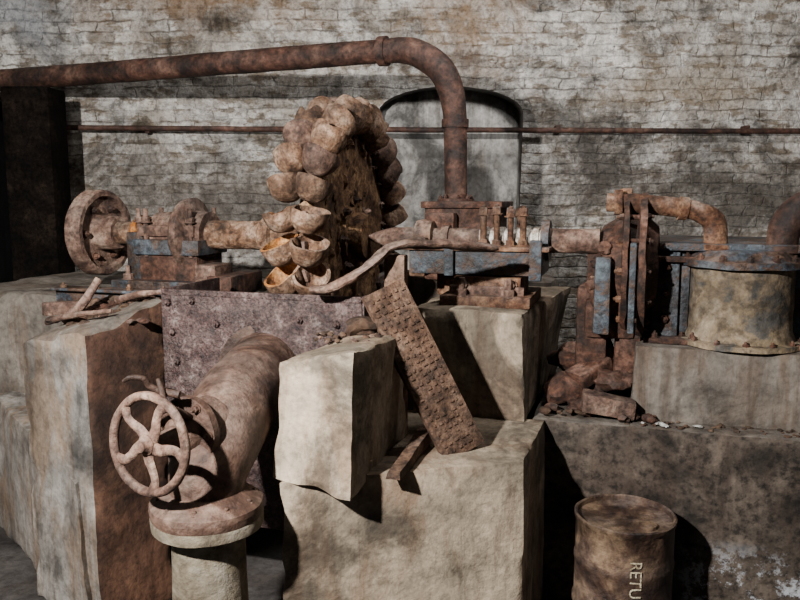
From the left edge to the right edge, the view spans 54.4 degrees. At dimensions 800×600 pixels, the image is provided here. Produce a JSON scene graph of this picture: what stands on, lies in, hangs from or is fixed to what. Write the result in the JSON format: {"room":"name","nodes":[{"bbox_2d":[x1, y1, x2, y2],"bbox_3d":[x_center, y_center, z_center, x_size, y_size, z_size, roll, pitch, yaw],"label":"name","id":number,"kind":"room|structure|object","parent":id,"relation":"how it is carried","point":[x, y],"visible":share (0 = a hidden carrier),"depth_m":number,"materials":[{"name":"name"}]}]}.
{"room":"power station hall","nodes":[
{"label":"power station hall","id":0,"kind":"room"},
{"bbox_2d":[0,101,12,282],"bbox_3d":[-3.300,-0.864,5.786,0.200,3.300,1.500,0,8,0],"label":"wall","id":1,"kind":"structure","parent":0,"point":[6,271],"depth_m":6.28,"materials":[{"name":"black"}]},
{"bbox_2d":[0,527,284,599],"bbox_3d":[0.000,1.168,3.547,6.800,0.100,7.700,0,8,0],"label":"floor","id":2,"kind":"structure","parent":0,"point":[264,562],"depth_m":3.32,"materials":[{"name":"grey concrete"}]},
{"bbox_2d":[0,86,74,280],"bbox_3d":[-2.110,-0.135,4.626,0.270,2.183,0.244,0,8,0],"label":"timber post","id":3,"kind":"object","parent":2,"relation":"on","point":[34,123],"visible":0.49,"depth_m":4.45,"materials":[{"name":"brown wood"}]},
{"bbox_2d":[0,392,91,599],"bbox_3d":[-1.366,0.812,3.362,0.425,0.665,1.313,-7,10,-40],"label":"concrete footing","id":4,"kind":"object","parent":2,"relation":"on","point":[17,466],"visible":0.2,"depth_m":3.37,"materials":[{"name":"beige concrete"}]},
{"bbox_2d":[22,299,171,599],"bbox_3d":[-1.166,0.595,3.009,0.567,1.195,0.597,0,8,0],"label":"concrete pier","id":5,"kind":"object","parent":2,"relation":"on","point":[73,376],"depth_m":2.85,"materials":[{"name":"concrete"}]},
{"bbox_2d":[45,295,160,326],"bbox_3d":[-1.107,0.043,2.996,0.512,0.106,0.329,3,9,23],"label":"rubble pile","id":6,"kind":"object","parent":5,"relation":"on","point":[104,303],"visible":0.4,"depth_m":3.03,"materials":[{"name":"brown metal"}]},
{"bbox_2d":[41,278,160,325],"bbox_3d":[-1.167,0.013,2.984,0.495,0.191,0.240,4,9,28],"label":"rods","id":7,"kind":"object","parent":6,"relation":"on","point":[70,309],"visible":0.97,"depth_m":2.99,"materials":[{"name":"brown metal"}]},
{"bbox_2d":[0,270,269,479],"bbox_3d":[-1.331,0.473,4.075,1.492,1.140,1.060,2,8,17],"label":"foundation","id":8,"kind":"object","parent":2,"relation":"on","point":[22,319],"visible":0.11,"depth_m":3.66,"materials":[{"name":"grey concrete"}]},
{"bbox_2d":[50,282,164,300],"bbox_3d":[-1.159,-0.016,3.367,0.780,0.108,0.103,2,8,17],"label":"channel","id":9,"kind":"object","parent":8,"relation":"on","point":[64,292],"visible":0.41,"depth_m":3.40,"materials":[{"name":"blue paint"}]},
{"bbox_2d":[111,198,261,291],"bbox_3d":[-0.990,-0.259,3.629,0.612,0.433,0.342,2,8,17],"label":"block","id":10,"kind":"object","parent":8,"relation":"on","point":[167,249],"visible":0.88,"depth_m":3.54,"materials":[{"name":"blue paint"}]},
{"bbox_2d":[113,219,600,253],"bbox_3d":[-0.345,-0.280,3.426,2.382,0.160,0.160,2,8,17],"label":"shaft","id":11,"kind":"object","parent":10,"relation":"on","point":[218,234],"visible":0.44,"depth_m":3.28,"materials":[{"name":"metal"}]},
{"bbox_2d":[65,189,130,274],"bbox_3d":[-1.416,-0.325,3.751,0.164,0.414,0.410,2,8,17],"label":"flywheel","id":12,"kind":"object","parent":11,"relation":"attached to","point":[91,218],"visible":0.85,"depth_m":3.67,"materials":[{"name":"brown metal"}]},
{"bbox_2d":[261,94,407,296],"bbox_3d":[-0.244,-0.273,3.396,0.282,1.204,1.208,2,8,17],"label":"wheel","id":13,"kind":"object","parent":11,"relation":"attached to","point":[337,156],"visible":0.72,"depth_m":3.08,"materials":[{"name":"brown metal"}]},
{"bbox_2d":[148,325,294,599],"bbox_3d":[-0.518,0.694,2.499,0.351,1.132,0.823,1,8,5],"label":"pipe","id":14,"kind":"object","parent":2,"relation":"on","point":[206,521],"visible":0.77,"depth_m":2.18,"materials":[{"name":"brown metal"}]},
{"bbox_2d":[122,374,229,457],"bbox_3d":[-0.616,0.333,2.147,0.200,0.285,0.277,4,9,26],"label":"valve","id":15,"kind":"object","parent":14,"relation":"attached to","point":[204,416],"visible":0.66,"depth_m":2.15,"materials":[{"name":"brown metal"}]},
{"bbox_2d":[109,392,190,497],"bbox_3d":[-0.667,0.383,2.055,0.282,0.281,0.058,5,9,30],"label":"handwheel","id":16,"kind":"object","parent":15,"relation":"attached to","point":[148,444],"visible":1,"depth_m":2.04,"materials":[{"name":"brown metal"}]},
{"bbox_2d":[281,409,545,599],"bbox_3d":[0.117,0.859,2.756,0.704,0.739,0.980,2,8,17],"label":"concrete foundation block","id":17,"kind":"object","parent":2,"relation":"on","point":[467,525],"visible":0.71,"depth_m":2.48,"materials":[{"name":"beige concrete"}]},
{"bbox_2d":[246,415,284,529],"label":"plate","id":18,"kind":"object","parent":17,"relation":"attached to","point":[261,474],"depth_m":2.86,"materials":[{"name":"metal"}]},
{"bbox_2d":[161,277,370,394],"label":"plate","id":19,"kind":"object","parent":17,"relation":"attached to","point":[203,321],"depth_m":2.82,"materials":[{"name":"metal"}]},
{"bbox_2d":[274,332,407,499],"bbox_3d":[-0.176,0.334,2.532,0.413,0.436,0.574,0,8,0],"label":"concrete plinth","id":20,"kind":"object","parent":17,"relation":"on","point":[341,406],"depth_m":2.32,"materials":[{"name":"grey concrete"}]},
{"bbox_2d":[313,316,382,343],"bbox_3d":[-0.159,0.099,2.559,0.252,0.069,0.227,0,8,0],"label":"rubble pile","id":21,"kind":"object","parent":20,"relation":"on","point":[363,326],"visible":0.98,"depth_m":2.58,"materials":[{"name":"brown stone"}]},
{"bbox_2d":[384,254,419,409],"bbox_3d":[0.023,0.150,2.885,0.086,0.661,0.327,2,8,17],"label":"post","id":22,"kind":"object","parent":17,"relation":"on","point":[395,265],"visible":0.2,"depth_m":2.69,"materials":[{"name":"brown metal"}]},
{"bbox_2d":[309,238,497,293],"bbox_3d":[0.022,-0.124,2.698,0.693,0.185,0.105,-3,8,-19],"label":"bar","id":23,"kind":"object","parent":22,"relation":"on","point":[379,256],"visible":1,"depth_m":2.64,"materials":[{"name":"brown metal"}]},
{"bbox_2d":[386,426,432,479],"bbox_3d":[0.036,0.491,2.521,0.049,0.056,0.384,2,8,17],"label":"timber offcut","id":24,"kind":"object","parent":17,"relation":"on","point":[421,439],"visible":0.91,"depth_m":2.49,"materials":[{"name":"brown wood"}]},
{"bbox_2d":[361,278,483,454],"bbox_3d":[0.078,0.237,2.624,0.411,0.609,0.122,2,8,16],"label":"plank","id":25,"kind":"object","parent":17,"relation":"on","point":[421,367],"visible":1,"depth_m":2.61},
{"bbox_2d":[414,286,570,421],"bbox_3d":[0.427,0.191,3.382,0.538,0.427,0.866,2,8,17],"label":"foundation","id":26,"kind":"object","parent":17,"relation":"on","point":[496,358],"visible":0.7,"depth_m":2.99,"materials":[{"name":"beige concrete"}]},
{"bbox_2d":[421,201,512,294],"bbox_3d":[0.295,-0.260,3.644,0.382,0.405,0.602,2,8,17],"label":"chamber","id":27,"kind":"object","parent":26,"relation":"on","point":[457,214],"visible":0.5,"depth_m":3.57,"materials":[{"name":"brown metal"}]},
{"bbox_2d":[0,36,473,200],"bbox_3d":[-1.364,-0.937,4.343,3.666,0.849,0.226,3,8,19],"label":"pipe","id":28,"kind":"object","parent":27,"relation":"on","point":[382,51],"visible":0.97,"depth_m":3.90,"materials":[{"name":"brown metal"}]},
{"bbox_2d":[410,204,552,308],"bbox_3d":[0.327,-0.193,3.206,0.600,0.402,0.368,2,8,17],"label":"support","id":29,"kind":"object","parent":26,"relation":"on","point":[500,278],"visible":0.91,"depth_m":3.09,"materials":[{"name":"blue paint"}]},
{"bbox_2d":[379,270,559,420],"bbox_3d":[0.188,0.429,4.270,1.318,1.169,0.290,2,8,17],"label":"block","id":30,"kind":"object","parent":2,"relation":"on","point":[422,290],"visible":0.02,"depth_m":4.07,"materials":[{"name":"grey concrete"}]},
{"bbox_2d":[571,494,676,599],"bbox_3d":[0.790,0.984,2.764,0.349,0.484,0.350,0,8,0],"label":"drum","id":31,"kind":"object","parent":2,"relation":"on","point":[624,546],"visible":1,"depth_m":2.64,"materials":[{"name":"brown metal"}]},
{"bbox_2d":[533,367,799,599],"bbox_3d":[1.566,0.751,3.526,1.752,0.740,1.580,2,8,17],"label":"concrete platform","id":32,"kind":"object","parent":2,"relation":"on","point":[734,498],"visible":0.52,"depth_m":2.86,"materials":[{"name":"concrete"}]},
{"bbox_2d":[581,389,635,421],"bbox_3d":[0.801,0.403,2.988,0.209,0.097,0.105,2,8,12],"label":"brick","id":33,"kind":"object","parent":32,"relation":"on","point":[605,404],"visible":0.96,"depth_m":2.95,"materials":[{"name":"brown brick"}]},
{"bbox_2d":[576,188,659,397],"bbox_3d":[0.892,-0.009,3.186,0.317,0.891,0.593,2,8,17],"label":"housing","id":34,"kind":"object","parent":32,"relation":"on","point":[620,287],"visible":0.93,"depth_m":2.99,"materials":[{"name":"blue paint"}]},
{"bbox_2d":[606,189,729,250],"bbox_3d":[1.057,-0.316,3.044,0.490,0.232,0.150,2,8,15],"label":"pipe","id":35,"kind":"object","parent":34,"relation":"attached to","point":[713,222],"visible":0.94,"depth_m":2.99,"materials":[{"name":"brown metal"}]},
{"bbox_2d":[539,338,799,438],"bbox_3d":[1.267,0.317,3.020,1.417,0.297,0.554,3,9,21],"label":"rubble pile","id":36,"kind":"object","parent":32,"relation":"on","point":[560,388],"visible":0.61,"depth_m":3.08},
{"bbox_2d":[566,356,612,388],"bbox_3d":[0.766,0.286,3.131,0.178,0.118,0.104,-4,9,-28],"label":"rock","id":37,"kind":"object","parent":36,"relation":"on","point":[584,374],"visible":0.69,"depth_m":3.09,"materials":[{"name":"brown stone"}]},
{"bbox_2d":[631,339,799,430],"bbox_3d":[1.535,0.283,3.253,1.086,0.292,0.886,2,8,17],"label":"plinth","id":38,"kind":"object","parent":32,"relation":"on","point":[671,382],"visible":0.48,"depth_m":2.91,"materials":[{"name":"grey concrete"}]},
{"bbox_2d":[643,235,799,353],"bbox_3d":[1.495,-0.038,3.112,1.064,0.393,0.725,2,8,17],"label":"cylindrical tank","id":39,"kind":"object","parent":32,"relation":"on","point":[744,298],"visible":0.94,"depth_m":2.90,"materials":[{"name":"beige metal"}]},
{"bbox_2d":[765,191,799,253],"bbox_3d":[1.592,-0.302,2.910,0.461,0.251,0.184,2,8,17],"label":"pipe","id":40,"kind":"object","parent":39,"relation":"on","point":[783,228],"visible":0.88,"depth_m":2.90,"materials":[{"name":"brown metal"}]},
{"bbox_2d":[0,0,799,367],"bbox_3d":[0.000,-0.794,5.291,6.400,3.300,0.500,0,8,0],"label":"wall","id":41,"kind":"structure","parent":0,"point":[519,63],"depth_m":4.97,"materials":[{"name":"brick"}]},
{"bbox_2d":[67,125,799,133],"bbox_3d":[0.485,-1.081,4.938,5.334,0.060,0.121,0,8,0],"label":"conduit pipe","id":42,"kind":"object","parent":41,"relation":"attached to","point":[557,129],"visible":0.89,"depth_m":4.89,"materials":[{"name":"brown metal"}]}
]}

